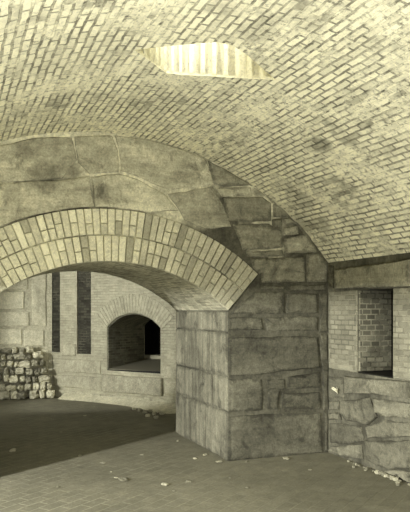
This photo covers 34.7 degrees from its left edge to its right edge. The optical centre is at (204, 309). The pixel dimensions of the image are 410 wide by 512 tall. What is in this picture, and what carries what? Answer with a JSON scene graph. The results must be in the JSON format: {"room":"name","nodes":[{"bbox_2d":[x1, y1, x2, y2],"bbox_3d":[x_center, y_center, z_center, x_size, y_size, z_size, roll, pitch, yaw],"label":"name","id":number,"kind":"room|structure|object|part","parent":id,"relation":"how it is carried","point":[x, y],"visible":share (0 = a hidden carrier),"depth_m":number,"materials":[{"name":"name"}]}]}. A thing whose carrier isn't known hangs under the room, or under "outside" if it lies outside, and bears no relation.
{"room":"fort casemate","nodes":[
{"label":"fort casemate","id":0,"kind":"room"},
{"bbox_2d":[0,273,51,396],"bbox_3d":[-4.187,0.125,11.360,3.000,2.750,0.623,0,0,-14],"label":"wall","id":1,"kind":"structure","parent":0,"point":[26,305],"depth_m":11.32,"materials":[{"name":"grey stone"}]},
{"bbox_2d":[52,271,175,402],"bbox_3d":[-0.342,0.125,10.599,4.800,2.750,1.173,0,0,33],"label":"wall","id":2,"kind":"structure","parent":0,"point":[72,371],"depth_m":10.87,"materials":[{"name":"grey brick"}]},
{"bbox_2d":[52,272,59,351],"bbox_3d":[-2.549,-0.031,11.533,0.300,1.518,0.240,0,0,33],"label":"window","id":3,"kind":"structure","parent":2,"relation":"in","point":[55,276],"depth_m":11.41,"materials":[{"name":"brick"}]},
{"bbox_2d":[78,271,90,353],"bbox_3d":[-1.952,-0.027,11.146,0.314,1.526,0.240,0,0,33],"label":"window","id":4,"kind":"structure","parent":2,"relation":"in","point":[84,277],"depth_m":11.05,"materials":[{"name":"brick"}]},
{"bbox_2d":[96,294,172,395],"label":"window","id":5,"kind":"structure","parent":2,"relation":"in","point":[126,333],"depth_m":10.72,"materials":[{"name":"brick"}]},
{"bbox_3d":[-1.169,1.191,10.451,1.230,0.281,0.083,0,0,33],"label":"sill","id":6,"kind":"part","parent":5,"relation":"part of","materials":[{"name":"grey stone"}]},
{"bbox_2d":[0,132,327,460],"bbox_3d":[-1.189,-0.098,6.827,5.320,3.204,1.631,0,0,-21],"label":"wall","id":7,"kind":"structure","parent":0,"point":[252,375],"depth_m":6.61,"materials":[{"name":"grey stone"}]},
{"bbox_2d":[0,209,257,309],"bbox_3d":[-1.161,-0.466,6.836,3.016,0.940,1.630,0,0,-21],"label":"brick arch","id":8,"kind":"object","parent":7,"relation":"attached to","point":[188,269],"visible":1,"depth_m":6.21,"materials":[{"name":"beige brick"}]},
{"bbox_2d":[0,0,409,262],"bbox_3d":[0.564,-1.295,2.391,5.371,1.591,8.450,0,0,-21],"label":"ceiling","id":9,"kind":"structure","parent":0,"point":[325,137],"depth_m":4.58,"materials":[{"name":"brick"}]},
{"bbox_2d":[138,42,271,76],"bbox_3d":[0.023,-2.039,4.300,0.852,0.923,0.549,0,0,10],"label":"shaft","id":10,"kind":"object","parent":9,"relation":"attached to","point":[237,58],"visible":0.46,"depth_m":4.55,"materials":[{"name":"beige brick"}]},
{"bbox_2d":[0,396,409,511],"bbox_3d":[-1.304,1.600,4.053,14.500,0.200,18.500,0,0,-21],"label":"floor","id":11,"kind":"structure","parent":0,"point":[45,458],"depth_m":6.10,"materials":[{"name":"brick"}]},
{"bbox_2d":[0,390,9,399],"bbox_3d":[-3.354,1.420,11.002,0.196,0.160,0.219,0,0,-17],"label":"rubble stone","id":12,"kind":"object","parent":11,"relation":"on","point":[5,394],"visible":1,"depth_m":10.93,"materials":[{"name":"grey stone"}]},
{"bbox_2d":[0,384,5,390],"bbox_3d":[-3.410,1.296,11.016,0.135,0.113,0.208,0,0,-15],"label":"rubble stone","id":13,"kind":"object","parent":12,"relation":"on","point":[2,386],"visible":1,"depth_m":10.95,"materials":[{"name":"grey stone"}]},
{"bbox_2d":[2,375,8,381],"bbox_3d":[-3.353,1.145,11.065,0.115,0.144,0.216,0,0,-27],"label":"rubble stone","id":14,"kind":"object","parent":13,"relation":"on","point":[5,378],"visible":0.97,"depth_m":10.99,"materials":[{"name":"grey stone"}]},
{"bbox_2d":[3,367,9,374],"bbox_3d":[-3.349,1.033,11.070,0.109,0.138,0.208,0,0,5],"label":"rubble stone","id":15,"kind":"object","parent":14,"relation":"on","point":[6,371],"visible":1,"depth_m":11.00,"materials":[{"name":"grey stone"}]},
{"bbox_2d":[0,361,6,366],"bbox_3d":[-3.411,0.915,11.094,0.115,0.112,0.216,0,0,-18],"label":"rubble stone","id":16,"kind":"object","parent":15,"relation":"on","point":[2,364],"visible":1,"depth_m":11.02,"materials":[{"name":"grey stone"}]},
{"bbox_3d":[-3.390,0.788,11.065,0.095,0.094,0.211,0,0,-6],"label":"rubble stone","id":17,"kind":"object","parent":16,"relation":"on","visible":0},
{"bbox_2d":[1,348,11,352],"bbox_3d":[-3.357,0.686,11.105,0.196,0.092,0.210,0,-1,-20],"label":"rubble stone","id":18,"kind":"object","parent":17,"relation":"on","point":[4,350],"visible":1,"depth_m":11.05,"materials":[{"name":"grey stone"}]},
{"bbox_2d":[6,360,13,366],"bbox_3d":[-3.292,0.906,11.099,0.114,0.111,0.210,0,-1,-21],"label":"rubble stone","id":19,"kind":"object","parent":15,"relation":"on","point":[9,363],"visible":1,"depth_m":11.05,"materials":[{"name":"beige stone"}]},
{"bbox_2d":[6,355,12,359],"bbox_3d":[-3.293,0.803,11.099,0.112,0.099,0.210,0,0,-22],"label":"rubble stone","id":20,"kind":"object","parent":19,"relation":"on","point":[9,357],"visible":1,"depth_m":11.04,"materials":[{"name":"grey stone"}]},
{"bbox_2d":[12,347,17,353],"bbox_3d":[-3.224,0.680,11.142,0.099,0.121,0.206,0,0,-4],"label":"rubble stone","id":21,"kind":"object","parent":20,"relation":"on","point":[15,349],"visible":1,"depth_m":11.07,"materials":[{"name":"grey stone"}]},
{"bbox_2d":[10,390,17,398],"bbox_3d":[-3.209,1.425,11.038,0.118,0.170,0.205,0,0,-18],"label":"rubble stone","id":22,"kind":"object","parent":11,"relation":"on","point":[13,394],"visible":0.98,"depth_m":10.97,"materials":[{"name":"grey stone"}]},
{"bbox_2d":[6,385,16,390],"bbox_3d":[-3.243,1.306,11.012,0.196,0.105,0.210,0,-1,-10],"label":"rubble stone","id":23,"kind":"object","parent":22,"relation":"on","point":[9,387],"visible":1,"depth_m":10.96,"materials":[{"name":"grey stone"}]},
{"bbox_2d":[9,374,18,382],"bbox_3d":[-3.215,1.152,11.050,0.157,0.134,0.210,0,0,-14],"label":"rubble stone","id":24,"kind":"object","parent":23,"relation":"on","point":[13,378],"visible":1,"depth_m":10.97,"materials":[{"name":"beige stone"}]},
{"bbox_2d":[17,391,27,399],"bbox_3d":[-3.069,1.427,11.041,0.164,0.145,0.209,0,0,-3],"label":"rubble stone","id":25,"kind":"object","parent":11,"relation":"on","point":[21,394],"visible":1,"depth_m":10.97,"materials":[{"name":"grey stone"}]},
{"bbox_2d":[17,385,24,390],"bbox_3d":[-3.098,1.312,11.064,0.112,0.117,0.210,0,0,-3],"label":"rubble stone","id":26,"kind":"object","parent":25,"relation":"on","point":[20,387],"visible":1,"depth_m":11.01,"materials":[{"name":"grey stone"}]},
{"bbox_2d":[19,375,24,381],"bbox_3d":[-3.085,1.163,11.083,0.098,0.110,0.215,0,1,-16],"label":"rubble stone","id":27,"kind":"object","parent":26,"relation":"on","point":[22,378],"visible":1,"depth_m":11.01,"materials":[{"name":"beige stone"}]},
{"bbox_2d":[15,367,24,373],"bbox_3d":[-3.130,1.031,11.107,0.157,0.125,0.217,0,0,-12],"label":"rubble stone","id":28,"kind":"object","parent":27,"relation":"on","point":[18,370],"visible":1,"depth_m":11.02,"materials":[{"name":"beige stone"}]},
{"bbox_2d":[19,360,30,367],"bbox_3d":[-3.057,0.920,11.168,0.206,0.121,0.203,0,0,-3],"label":"rubble stone","id":29,"kind":"object","parent":28,"relation":"on","point":[26,363],"visible":1,"depth_m":11.10,"materials":[{"name":"beige stone"}]},
{"bbox_2d":[13,353,24,358],"bbox_3d":[-3.155,0.781,11.164,0.203,0.111,0.210,0,0,-21],"label":"rubble stone","id":30,"kind":"object","parent":29,"relation":"on","point":[16,355],"visible":0.97,"depth_m":11.10,"materials":[{"name":"grey stone"}]},
{"bbox_2d":[18,347,25,353],"bbox_3d":[-3.107,0.687,11.166,0.127,0.105,0.211,0,2,-13],"label":"rubble stone","id":31,"kind":"object","parent":30,"relation":"on","point":[21,350],"visible":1,"depth_m":11.10,"materials":[{"name":"grey stone"}]},
{"bbox_2d":[24,383,31,390],"bbox_3d":[-2.986,1.298,11.081,0.132,0.116,0.202,0,0,-3],"label":"rubble stone","id":32,"kind":"object","parent":25,"relation":"on","point":[27,386],"visible":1,"depth_m":11.01,"materials":[{"name":"grey stone"}]},
{"bbox_2d":[25,376,31,382],"bbox_3d":[-2.985,1.177,11.118,0.115,0.117,0.218,0,1,-12],"label":"rubble stone","id":33,"kind":"object","parent":32,"relation":"on","point":[28,379],"visible":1,"depth_m":11.05,"materials":[{"name":"grey stone"}]},
{"bbox_2d":[25,368,32,374],"bbox_3d":[-2.985,1.040,11.134,0.126,0.118,0.213,0,0,-20],"label":"rubble stone","id":34,"kind":"object","parent":33,"relation":"on","point":[28,371],"visible":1,"depth_m":11.05,"materials":[{"name":"beige stone"}]},
{"bbox_2d":[28,390,38,398],"bbox_3d":[-2.893,1.424,11.109,0.180,0.154,0.209,0,0,-31],"label":"rubble stone","id":35,"kind":"object","parent":11,"relation":"on","point":[33,394],"visible":1,"depth_m":11.04,"materials":[{"name":"beige stone"}]},
{"bbox_2d":[32,382,39,389],"bbox_3d":[-2.874,1.290,11.166,0.127,0.132,0.216,0,1,-11],"label":"rubble stone","id":36,"kind":"object","parent":35,"relation":"on","point":[36,385],"visible":0.95,"depth_m":11.08,"materials":[{"name":"grey stone"}]},
{"bbox_2d":[32,375,37,382],"bbox_3d":[-2.883,1.171,11.155,0.100,0.124,0.216,0,1,-8],"label":"rubble stone","id":37,"kind":"object","parent":36,"relation":"on","point":[34,378],"visible":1,"depth_m":11.08,"materials":[{"name":"grey stone"}]},
{"bbox_2d":[33,368,40,374],"bbox_3d":[-2.863,1.048,11.197,0.128,0.114,0.216,0,0,-20],"label":"rubble stone","id":38,"kind":"object","parent":37,"relation":"on","point":[37,371],"visible":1,"depth_m":11.13,"materials":[{"name":"grey stone"}]},
{"bbox_2d":[31,359,38,366],"bbox_3d":[-2.894,0.899,11.169,0.132,0.123,0.202,0,0,-9],"label":"rubble stone","id":39,"kind":"object","parent":38,"relation":"on","point":[34,362],"visible":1,"depth_m":11.09,"materials":[{"name":"grey stone"}]},
{"bbox_2d":[39,389,44,398],"bbox_3d":[-2.757,1.418,11.123,0.099,0.164,0.218,0,-1,-15],"label":"rubble stone","id":40,"kind":"object","parent":11,"relation":"on","point":[41,392],"visible":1,"depth_m":11.05,"materials":[{"name":"beige stone"}]},
{"bbox_2d":[40,382,45,390],"bbox_3d":[-2.748,1.289,11.156,0.101,0.151,0.213,0,0,-10],"label":"rubble stone","id":41,"kind":"object","parent":40,"relation":"on","point":[42,384],"visible":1,"depth_m":11.09,"materials":[{"name":"grey stone"}]},
{"bbox_2d":[38,375,49,382],"bbox_3d":[-2.746,1.170,11.209,0.206,0.128,0.203,0,0,-14],"label":"rubble stone","id":42,"kind":"object","parent":41,"relation":"on","point":[42,378],"visible":1,"depth_m":11.14,"materials":[{"name":"grey stone"}]},
{"bbox_2d":[41,367,47,373],"bbox_3d":[-2.738,1.038,11.217,0.109,0.112,0.220,0,0,-5],"label":"rubble stone","id":43,"kind":"object","parent":42,"relation":"on","point":[44,370],"visible":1,"depth_m":11.14,"materials":[{"name":"grey stone"}]},
{"bbox_2d":[39,359,45,366],"bbox_3d":[-2.783,0.908,11.246,0.115,0.136,0.215,0,0,-1],"label":"rubble stone","id":44,"kind":"object","parent":43,"relation":"on","point":[42,362],"visible":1,"depth_m":11.18,"materials":[{"name":"grey stone"}]},
{"bbox_2d":[32,351,43,358],"bbox_3d":[-2.852,0.765,11.228,0.187,0.129,0.220,0,0,-17],"label":"rubble stone","id":45,"kind":"object","parent":44,"relation":"on","point":[38,354],"visible":1,"depth_m":11.15,"materials":[{"name":"grey stone"}]},
{"bbox_2d":[45,389,54,397],"bbox_3d":[-2.626,1.420,11.158,0.160,0.165,0.212,0,0,-31],"label":"rubble stone","id":46,"kind":"object","parent":11,"relation":"on","point":[49,393],"visible":1,"depth_m":11.11,"materials":[{"name":"beige stone"}]},
{"bbox_2d":[46,383,51,388],"bbox_3d":[-2.659,1.297,11.191,0.096,0.112,0.212,0,0,-18],"label":"rubble stone","id":47,"kind":"object","parent":46,"relation":"on","point":[49,385],"visible":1,"depth_m":11.11,"materials":[{"name":"grey stone"}]},
{"bbox_2d":[58,393,175,413],"bbox_3d":[-1.400,1.456,10.299,2.680,0.097,0.469,0,0,33],"label":"ledge","id":48,"kind":"object","parent":11,"relation":"on","point":[167,407],"visible":0.82,"depth_m":10.39,"materials":[{"name":"beige stone"}]},
{"bbox_2d":[118,477,127,480],"bbox_3d":[-0.724,1.493,5.800,0.078,0.018,0.128,0,0,-20],"label":"flake","id":49,"kind":"object","parent":11,"relation":"on","point":[119,478],"visible":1,"depth_m":5.79,"materials":[{"name":"beige stone"}]},
{"bbox_2d":[328,253,409,482],"bbox_3d":[3.185,0.470,3.273,0.933,2.060,8.200,0,0,-21],"label":"wall","id":50,"kind":"structure","parent":0,"point":[372,431],"depth_m":6.34,"materials":[{"name":"stone"}]},
{"bbox_2d":[334,260,409,398],"bbox_3d":[1.964,0.202,6.386,0.918,1.267,1.203,0,0,-21],"label":"window","id":51,"kind":"structure","parent":50,"relation":"in","point":[375,307],"depth_m":6.42,"materials":[{"name":"grey stone"}]},
{"bbox_3d":[1.601,0.730,6.147,0.068,0.211,1.019,0,0,-21],"label":"sill stone","id":52,"kind":"part","parent":51,"relation":"part of","materials":[{"name":"grey stone"}]},
{"bbox_3d":[-2.997,0.804,11.170,0.115,0.090,0.209,0,3,-11],"label":"rubble stone","id":53,"kind":"object","parent":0,"visible":0},
{"bbox_2d":[26,346,33,352],"bbox_3d":[-2.984,0.669,11.197,0.125,0.123,0.221,0,0,-16],"label":"rubble stone","id":54,"kind":"object","parent":53,"relation":"on","point":[29,349],"visible":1,"depth_m":11.13,"materials":[{"name":"grey stone"}]}
]}

